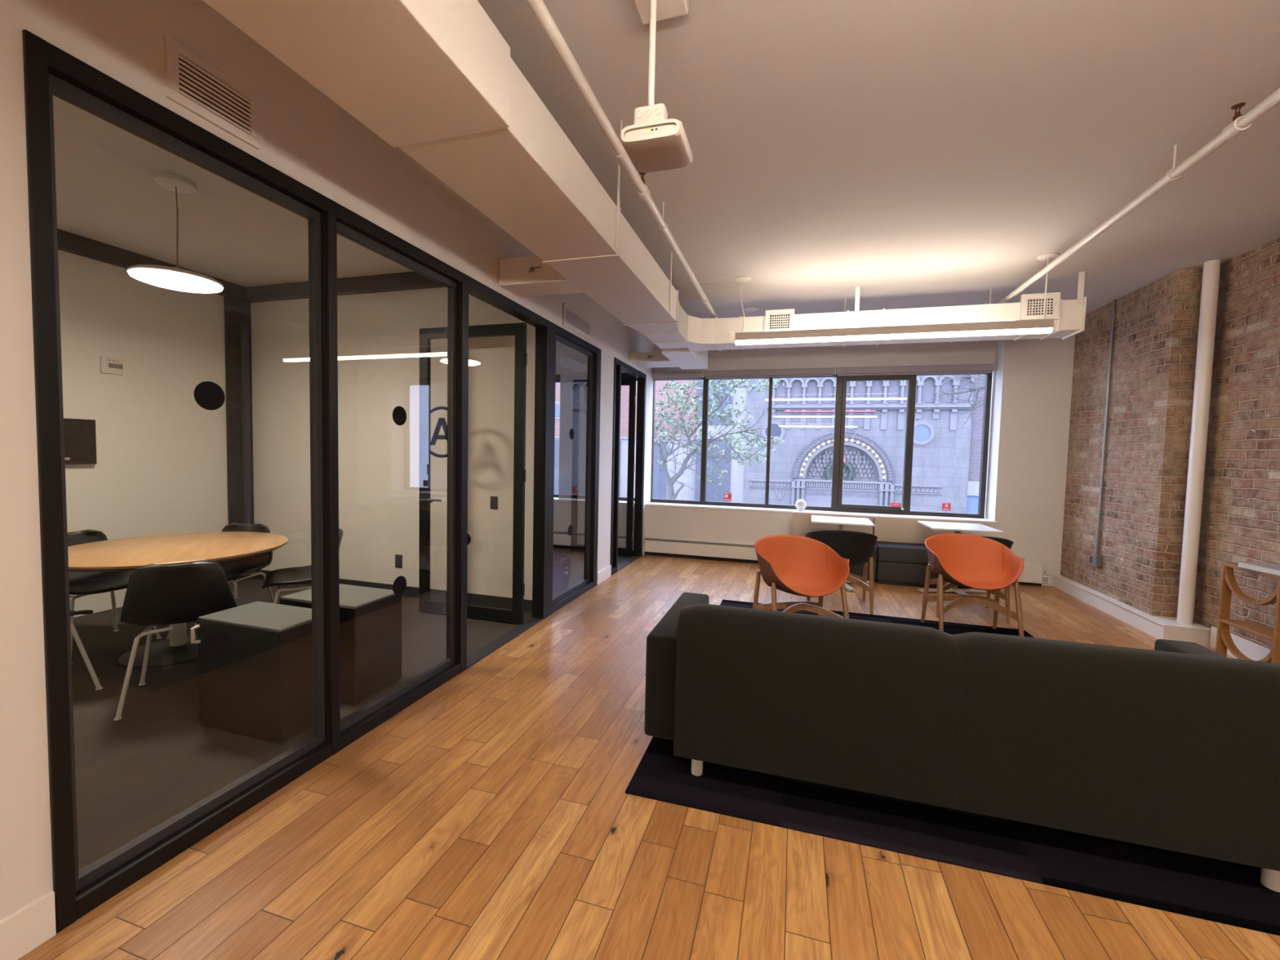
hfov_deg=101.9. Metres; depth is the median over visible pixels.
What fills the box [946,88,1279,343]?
pipe
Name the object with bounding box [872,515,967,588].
banquette
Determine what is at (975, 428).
brick house
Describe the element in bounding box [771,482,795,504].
bare tree
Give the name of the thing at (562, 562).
recycling bin
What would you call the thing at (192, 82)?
air vent
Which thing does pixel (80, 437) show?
wall screen
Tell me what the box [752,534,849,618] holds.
armchair
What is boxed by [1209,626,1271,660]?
baseboard
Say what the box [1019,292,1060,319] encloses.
vent grille
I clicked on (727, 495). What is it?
window sticker
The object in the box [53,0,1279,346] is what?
ceiling
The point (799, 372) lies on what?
roller shade
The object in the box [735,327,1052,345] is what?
diffuser
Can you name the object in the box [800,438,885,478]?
string lights
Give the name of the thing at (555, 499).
trim
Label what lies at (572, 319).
air vent
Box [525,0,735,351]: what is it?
pipe
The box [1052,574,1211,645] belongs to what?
trim
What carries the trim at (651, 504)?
attached to the wall at (1032, 379)
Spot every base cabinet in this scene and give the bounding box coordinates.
[190,600,312,744]
[279,583,401,706]
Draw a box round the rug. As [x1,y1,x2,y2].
[625,599,1279,935]
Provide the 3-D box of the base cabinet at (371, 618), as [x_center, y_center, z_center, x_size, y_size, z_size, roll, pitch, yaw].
[-1.793,0.969,3.136,0.550,0.572,0.360,2,3,17]
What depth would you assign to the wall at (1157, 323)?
4.44 m
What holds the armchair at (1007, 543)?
on the floor
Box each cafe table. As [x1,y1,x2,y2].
[811,515,875,591]
[917,520,1004,594]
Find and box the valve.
[1042,570,1050,583]
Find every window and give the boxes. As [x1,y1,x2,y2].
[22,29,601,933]
[554,373,637,501]
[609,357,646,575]
[650,368,992,518]
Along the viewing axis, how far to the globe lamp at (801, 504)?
6.97 m
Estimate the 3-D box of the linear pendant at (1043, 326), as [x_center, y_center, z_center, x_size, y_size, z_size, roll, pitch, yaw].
[2.103,-1.528,4.508,2.544,0.608,0.144,2,3,17]
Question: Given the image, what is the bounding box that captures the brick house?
[966,374,985,513]
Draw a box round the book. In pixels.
[1237,560,1279,576]
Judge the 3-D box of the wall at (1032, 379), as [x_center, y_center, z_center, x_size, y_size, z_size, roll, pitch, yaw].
[0.860,-0.455,7.452,8.680,3.100,0.400,2,3,17]
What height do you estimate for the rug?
0.013 m
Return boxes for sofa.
[644,591,1279,892]
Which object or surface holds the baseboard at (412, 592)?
attached to the wall at (378, 334)
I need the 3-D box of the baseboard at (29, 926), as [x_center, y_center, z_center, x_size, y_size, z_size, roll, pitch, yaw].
[-1.954,1.304,0.744,0.016,0.135,14.200,2,3,17]
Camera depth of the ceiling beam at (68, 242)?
4.92 m
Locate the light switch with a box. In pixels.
[490,496,497,509]
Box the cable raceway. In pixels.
[688,278,735,283]
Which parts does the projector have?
knob, knob, knob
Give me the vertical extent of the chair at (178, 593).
0.807 m
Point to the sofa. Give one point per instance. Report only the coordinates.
(1175, 745)
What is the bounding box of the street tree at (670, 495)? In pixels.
[625,377,786,499]
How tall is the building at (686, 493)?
10.900 m
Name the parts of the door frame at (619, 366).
post, rail, post, rail, post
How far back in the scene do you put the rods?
23.02 m
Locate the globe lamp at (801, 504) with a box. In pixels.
[795,499,806,511]
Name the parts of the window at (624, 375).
frame, frame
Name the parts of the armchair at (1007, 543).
leg, leg, leg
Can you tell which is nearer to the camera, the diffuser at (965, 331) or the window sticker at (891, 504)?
the diffuser at (965, 331)
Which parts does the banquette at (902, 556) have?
seat, backrest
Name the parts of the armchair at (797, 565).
leg, leg, leg, leg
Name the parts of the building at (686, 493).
dark doorway, pane, dark doorway, dark doorway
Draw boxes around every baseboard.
[0,545,644,959]
[253,569,532,611]
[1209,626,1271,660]
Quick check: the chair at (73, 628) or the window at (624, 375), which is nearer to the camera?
the chair at (73, 628)
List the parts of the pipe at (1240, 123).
hanger rod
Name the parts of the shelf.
leg, leg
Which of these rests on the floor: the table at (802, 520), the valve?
the table at (802, 520)
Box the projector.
[619,0,693,173]
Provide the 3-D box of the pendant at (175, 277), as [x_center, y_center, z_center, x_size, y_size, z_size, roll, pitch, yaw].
[-2.925,-1.560,3.280,0.456,0.640,0.456,2,3,17]
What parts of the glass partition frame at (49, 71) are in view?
post, rail, rail, post, rail, post, post, rail, post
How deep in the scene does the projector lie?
1.81 m
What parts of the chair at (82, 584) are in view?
leg, leg, leg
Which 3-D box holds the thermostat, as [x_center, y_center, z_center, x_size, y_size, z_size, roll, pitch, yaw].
[-4.527,-0.977,4.456,0.024,0.135,0.150,2,3,17]
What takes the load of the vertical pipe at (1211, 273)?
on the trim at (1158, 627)
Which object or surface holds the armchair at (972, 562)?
on the rug
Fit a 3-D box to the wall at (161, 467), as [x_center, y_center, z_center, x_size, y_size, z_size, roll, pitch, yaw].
[-4.455,-0.451,5.017,0.120,3.100,8.100,2,3,17]
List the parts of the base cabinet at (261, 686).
handle, panel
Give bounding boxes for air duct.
[202,0,1086,368]
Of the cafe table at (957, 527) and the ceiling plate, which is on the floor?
the cafe table at (957, 527)
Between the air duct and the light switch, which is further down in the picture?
the light switch
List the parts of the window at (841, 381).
sill rail, head rail, sash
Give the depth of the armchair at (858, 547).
4.85 m
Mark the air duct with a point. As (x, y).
(437, 81)
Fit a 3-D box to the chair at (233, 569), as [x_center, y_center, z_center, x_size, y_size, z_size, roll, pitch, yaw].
[-3.260,0.770,4.105,0.532,0.807,0.518,1,3,-1]
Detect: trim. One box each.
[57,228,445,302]
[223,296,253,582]
[553,497,635,504]
[644,502,998,524]
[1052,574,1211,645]
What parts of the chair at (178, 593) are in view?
leg, leg, rail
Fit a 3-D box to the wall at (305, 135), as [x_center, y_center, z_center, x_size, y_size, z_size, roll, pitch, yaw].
[-1.934,-0.185,0.830,0.100,3.100,14.500,2,3,17]
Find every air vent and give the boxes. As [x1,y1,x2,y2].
[164,34,260,149]
[562,302,591,340]
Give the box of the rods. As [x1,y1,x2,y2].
[828,425,862,441]
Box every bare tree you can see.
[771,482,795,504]
[920,374,985,426]
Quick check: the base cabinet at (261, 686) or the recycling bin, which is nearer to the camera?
the base cabinet at (261, 686)
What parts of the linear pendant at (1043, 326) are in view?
cord, cord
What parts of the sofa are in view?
arm, leg, backrest, backrest, arm, leg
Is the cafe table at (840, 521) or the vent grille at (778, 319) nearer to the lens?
the vent grille at (778, 319)
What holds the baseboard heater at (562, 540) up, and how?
attached to the wall at (1032, 379)
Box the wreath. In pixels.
[822,457,856,483]
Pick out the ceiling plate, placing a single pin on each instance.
(751, 308)
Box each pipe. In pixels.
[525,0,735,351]
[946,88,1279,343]
[1176,259,1220,624]
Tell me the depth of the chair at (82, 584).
3.74 m
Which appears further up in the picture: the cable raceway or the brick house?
the cable raceway
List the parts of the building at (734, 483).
pane, pane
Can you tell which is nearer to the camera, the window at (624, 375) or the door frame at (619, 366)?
the door frame at (619, 366)
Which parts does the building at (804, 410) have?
oculus glass, arcade panel, arcade panel, arcade panel, arcade panel, red trim, frieze molding, arch molding, arch molding, arch molding, arch molding, arch molding, arch molding, arcade panel, arcade panel, cornice, cornice, cornice, arcade panel, arcade panel, arcade panel, oculus glass, arcade panel, arcade panel, arcade panel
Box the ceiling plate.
[743,306,758,311]
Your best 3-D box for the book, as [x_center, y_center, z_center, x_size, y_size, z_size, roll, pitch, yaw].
[4.206,0.594,3.398,0.200,0.040,0.380,2,3,10]
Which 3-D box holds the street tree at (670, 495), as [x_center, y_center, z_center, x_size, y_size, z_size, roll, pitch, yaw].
[1.764,0.388,14.395,4.344,9.364,3.682,2,3,17]
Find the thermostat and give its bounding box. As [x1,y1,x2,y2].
[100,356,123,375]
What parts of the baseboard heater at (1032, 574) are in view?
plate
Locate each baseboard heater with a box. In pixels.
[553,530,634,554]
[644,536,1043,586]
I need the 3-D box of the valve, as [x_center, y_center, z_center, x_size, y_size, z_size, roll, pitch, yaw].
[4.762,1.135,6.087,0.086,0.145,0.040,2,3,17]
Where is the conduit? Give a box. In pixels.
[1088,299,1115,567]
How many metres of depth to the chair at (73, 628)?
3.00 m
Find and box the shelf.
[1215,561,1279,663]
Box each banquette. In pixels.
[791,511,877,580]
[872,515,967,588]
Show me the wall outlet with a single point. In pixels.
(398, 558)
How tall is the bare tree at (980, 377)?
9.698 m
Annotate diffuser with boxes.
[128,268,222,293]
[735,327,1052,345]
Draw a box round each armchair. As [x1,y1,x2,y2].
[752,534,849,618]
[804,529,877,614]
[920,533,1024,636]
[922,536,1013,623]
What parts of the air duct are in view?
damper handle, damper handle, hanger rod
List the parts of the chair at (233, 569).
leg, rail, leg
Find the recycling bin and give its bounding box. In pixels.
[552,552,573,591]
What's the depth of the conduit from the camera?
5.28 m
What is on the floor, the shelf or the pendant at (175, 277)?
the shelf
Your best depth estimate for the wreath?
23.42 m
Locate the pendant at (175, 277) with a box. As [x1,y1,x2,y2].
[127,172,223,293]
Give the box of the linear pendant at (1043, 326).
[734,253,1059,345]
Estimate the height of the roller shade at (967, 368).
0.110 m
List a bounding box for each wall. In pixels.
[0,0,654,919]
[57,249,229,617]
[250,287,535,599]
[553,334,1075,586]
[1060,237,1279,649]
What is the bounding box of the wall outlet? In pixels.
[395,554,402,568]
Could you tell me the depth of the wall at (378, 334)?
5.10 m
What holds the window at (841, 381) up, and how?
in the wall at (1032, 379)
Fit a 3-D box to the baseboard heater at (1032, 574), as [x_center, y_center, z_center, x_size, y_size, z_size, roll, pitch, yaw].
[2.399,1.033,6.806,4.857,0.262,0.084,2,3,17]
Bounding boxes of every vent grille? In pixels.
[764,308,794,331]
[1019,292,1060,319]
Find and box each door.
[418,322,527,624]
[570,378,636,555]
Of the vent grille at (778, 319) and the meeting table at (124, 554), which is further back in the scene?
the vent grille at (778, 319)
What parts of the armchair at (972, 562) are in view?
leg, leg, leg, leg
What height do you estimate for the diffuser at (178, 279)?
0.030 m
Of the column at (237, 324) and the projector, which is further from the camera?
the column at (237, 324)
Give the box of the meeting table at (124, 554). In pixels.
[67,531,288,667]
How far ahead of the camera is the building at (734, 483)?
24.88 m
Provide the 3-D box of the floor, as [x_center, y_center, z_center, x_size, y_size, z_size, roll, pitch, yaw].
[-1.006,1.459,0.625,9.320,0.120,14.500,2,3,17]
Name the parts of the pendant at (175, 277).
lamp shade, cord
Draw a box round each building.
[554,379,697,500]
[694,378,747,502]
[743,374,974,513]
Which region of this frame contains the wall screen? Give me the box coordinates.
[63,417,97,464]
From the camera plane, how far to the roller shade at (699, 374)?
7.49 m
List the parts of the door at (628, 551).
rail, rail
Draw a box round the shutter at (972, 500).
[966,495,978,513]
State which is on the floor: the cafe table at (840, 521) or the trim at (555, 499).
the cafe table at (840, 521)
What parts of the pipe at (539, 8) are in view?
hanger rod, hanger rod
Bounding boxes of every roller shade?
[652,370,703,379]
[703,367,835,378]
[835,363,995,376]
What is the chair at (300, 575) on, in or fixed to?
on the floor
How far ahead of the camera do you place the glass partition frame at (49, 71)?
2.21 m
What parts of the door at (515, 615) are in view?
handle, handle, rail, rail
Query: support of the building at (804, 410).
on the street
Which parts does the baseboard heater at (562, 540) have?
plate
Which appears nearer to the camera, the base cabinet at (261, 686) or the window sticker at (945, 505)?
the base cabinet at (261, 686)
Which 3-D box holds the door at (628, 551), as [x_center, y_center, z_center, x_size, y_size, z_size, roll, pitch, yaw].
[-0.525,-0.183,7.386,0.944,2.478,0.044,2,3,17]
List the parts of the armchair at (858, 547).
leg, leg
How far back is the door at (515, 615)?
4.40 m
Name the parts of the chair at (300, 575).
leg, rail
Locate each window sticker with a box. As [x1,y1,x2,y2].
[724,492,731,501]
[890,502,901,506]
[942,502,951,511]
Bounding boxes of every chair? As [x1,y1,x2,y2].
[67,529,161,663]
[70,609,102,690]
[113,560,243,720]
[166,522,274,639]
[261,528,342,604]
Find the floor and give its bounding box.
[17,547,1279,959]
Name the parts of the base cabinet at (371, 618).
panel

